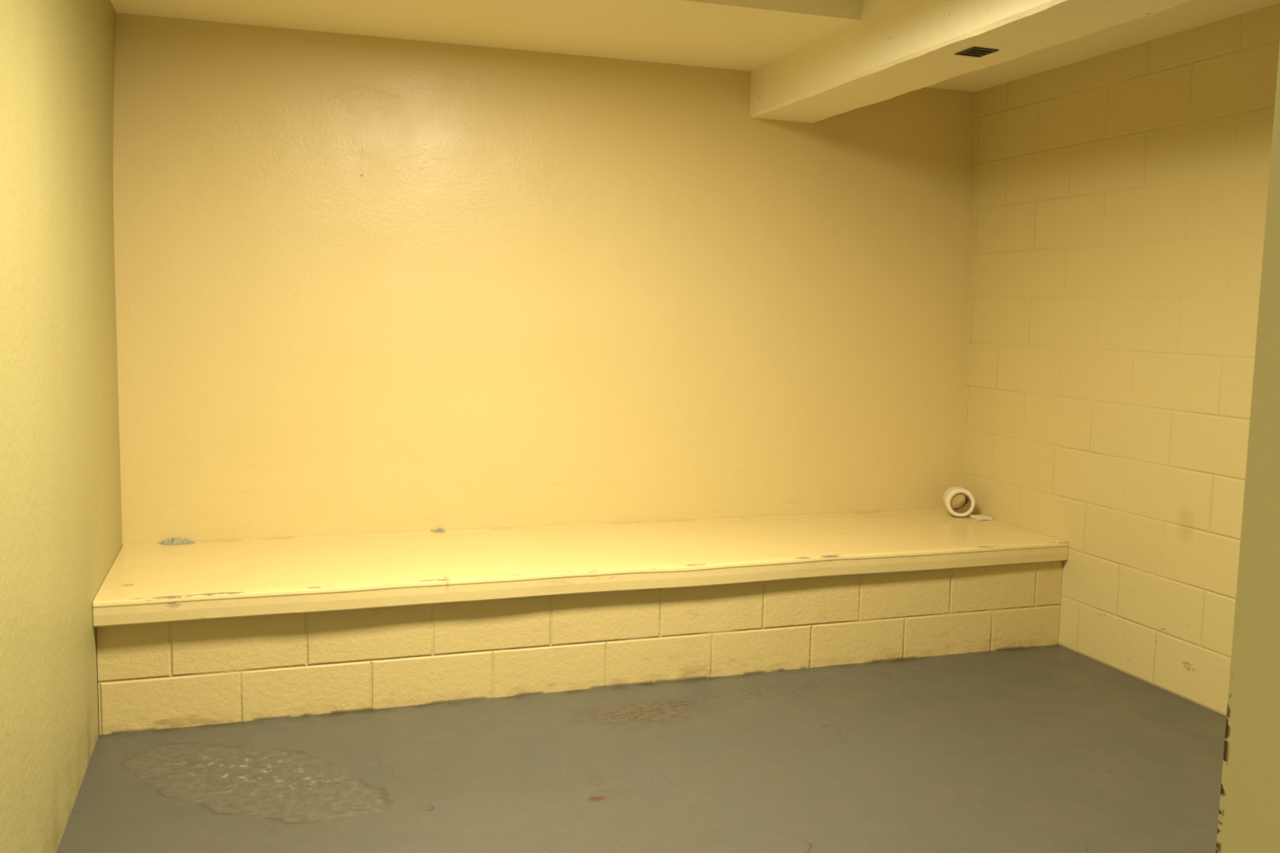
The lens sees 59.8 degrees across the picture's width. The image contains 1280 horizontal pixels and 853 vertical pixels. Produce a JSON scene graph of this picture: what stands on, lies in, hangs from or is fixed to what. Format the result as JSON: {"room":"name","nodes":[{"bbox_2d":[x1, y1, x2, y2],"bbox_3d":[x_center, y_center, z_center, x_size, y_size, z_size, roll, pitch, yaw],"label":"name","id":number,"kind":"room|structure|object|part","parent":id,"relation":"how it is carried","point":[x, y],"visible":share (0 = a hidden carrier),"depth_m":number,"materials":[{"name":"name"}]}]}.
{"room":"prison interior","nodes":[
{"label":"prison interior","id":0,"kind":"room"},
{"bbox_2d":[0,0,122,852],"bbox_3d":[-1.308,-0.172,2.199,0.149,2.500,4.020,-1,6,-19],"label":"wall","id":1,"kind":"structure","parent":0,"point":[61,531],"depth_m":2.72,"materials":[{"name":"paint"}]},
{"bbox_2d":[113,12,974,545],"bbox_3d":[-0.202,-0.403,4.629,3.827,2.500,0.120,-1,6,-19],"label":"wall","id":2,"kind":"structure","parent":0,"point":[364,284],"depth_m":4.44,"materials":[{"name":"paint"}]},
{"bbox_2d":[749,0,1191,123],"bbox_3d":[1.234,-1.234,2.925,0.312,0.272,3.960,-1,6,-19],"label":"beam","id":3,"kind":"structure","parent":2,"relation":"attached to","point":[896,47],"depth_m":3.63,"materials":[{"name":"paint"}]},
{"bbox_2d":[955,46,998,57],"bbox_3d":[1.041,-1.157,3.441,0.090,0.008,0.098,-1,6,-19],"label":"air vent","id":4,"kind":"object","parent":3,"relation":"in","point":[975,51],"visible":1,"depth_m":3.43,"materials":[{"name":"metal"}]},
{"bbox_2d":[56,644,1226,852],"bbox_3d":[0.614,1.163,2.321,3.827,0.100,5.320,-1,6,-19],"label":"floor","id":5,"kind":"structure","parent":0,"point":[1051,748],"depth_m":3.24,"materials":[{"name":"paint"}]},
{"bbox_2d":[93,507,1068,735],"bbox_3d":[-0.073,0.670,4.300,3.583,0.441,0.806,-1,6,-19],"label":"bench","id":6,"kind":"object","parent":5,"relation":"on","point":[211,632],"visible":0.99,"depth_m":3.94,"materials":[{"name":"paint"}]},
{"bbox_2d":[157,537,195,545],"bbox_3d":[-1.714,0.422,4.114,0.140,0.023,0.036,-1,6,-19],"label":"chip","id":7,"kind":"object","parent":6,"relation":"on","point":[174,541],"visible":1,"depth_m":4.12,"materials":[{"name":"beige paint"}]},
{"bbox_2d":[430,527,444,533],"bbox_3d":[-0.802,0.413,4.429,0.072,0.016,0.033,-1,6,-19],"label":"chip","id":8,"kind":"object","parent":6,"relation":"on","point":[442,530],"visible":1,"depth_m":4.44,"materials":[{"name":"beige paint"}]},
{"bbox_3d":[-0.069,0.494,4.282,3.583,0.088,0.806,-1,6,-19],"label":"seat","id":9,"kind":"part","parent":6,"relation":"part of","materials":[{"name":"paint"}]},
{"bbox_2d":[942,485,975,516],"bbox_3d":[1.442,0.339,5.036,0.128,0.128,0.100,2,6,4],"label":"toilet paper roll","id":10,"kind":"object","parent":6,"relation":"on","point":[950,493],"visible":1,"depth_m":4.99,"materials":[{"name":"paper"}]},
{"bbox_2d":[969,515,991,520],"bbox_3d":[1.527,0.409,4.986,0.091,0.015,0.098,-1,6,-19],"label":"paper scrap","id":11,"kind":"object","parent":6,"relation":"on","point":[980,517],"visible":1,"depth_m":4.96,"materials":[{"name":"white paper"}]},
{"bbox_2d":[110,0,1279,91],"bbox_3d":[0.481,-1.398,2.599,3.827,0.271,4.170,-1,6,-19],"label":"ceiling","id":12,"kind":"structure","parent":0,"point":[748,35],"depth_m":3.93,"materials":[{"name":"beige paint"}]},
{"bbox_2d":[957,2,1279,715],"bbox_3d":[2.171,-0.223,3.394,0.146,2.500,4.020,-1,6,-19],"label":"wall","id":13,"kind":"structure","parent":0,"point":[1119,204],"depth_m":4.18,"materials":[{"name":"beige paint"}]},
{"bbox_3d":[1.107,0.022,0.836,3.827,2.500,0.150,-1,6,-19],"label":"wall","id":14,"kind":"structure","parent":0,"visible":0},
{"bbox_2d":[1215,43,1279,852],"bbox_3d":[0.454,0.221,0.630,0.148,2.120,0.164,-1,6,-19],"label":"trim","id":15,"kind":"structure","parent":14,"relation":"attached to","point":[1249,820],"depth_m":0.66,"materials":[{"name":"paint"}]}
]}

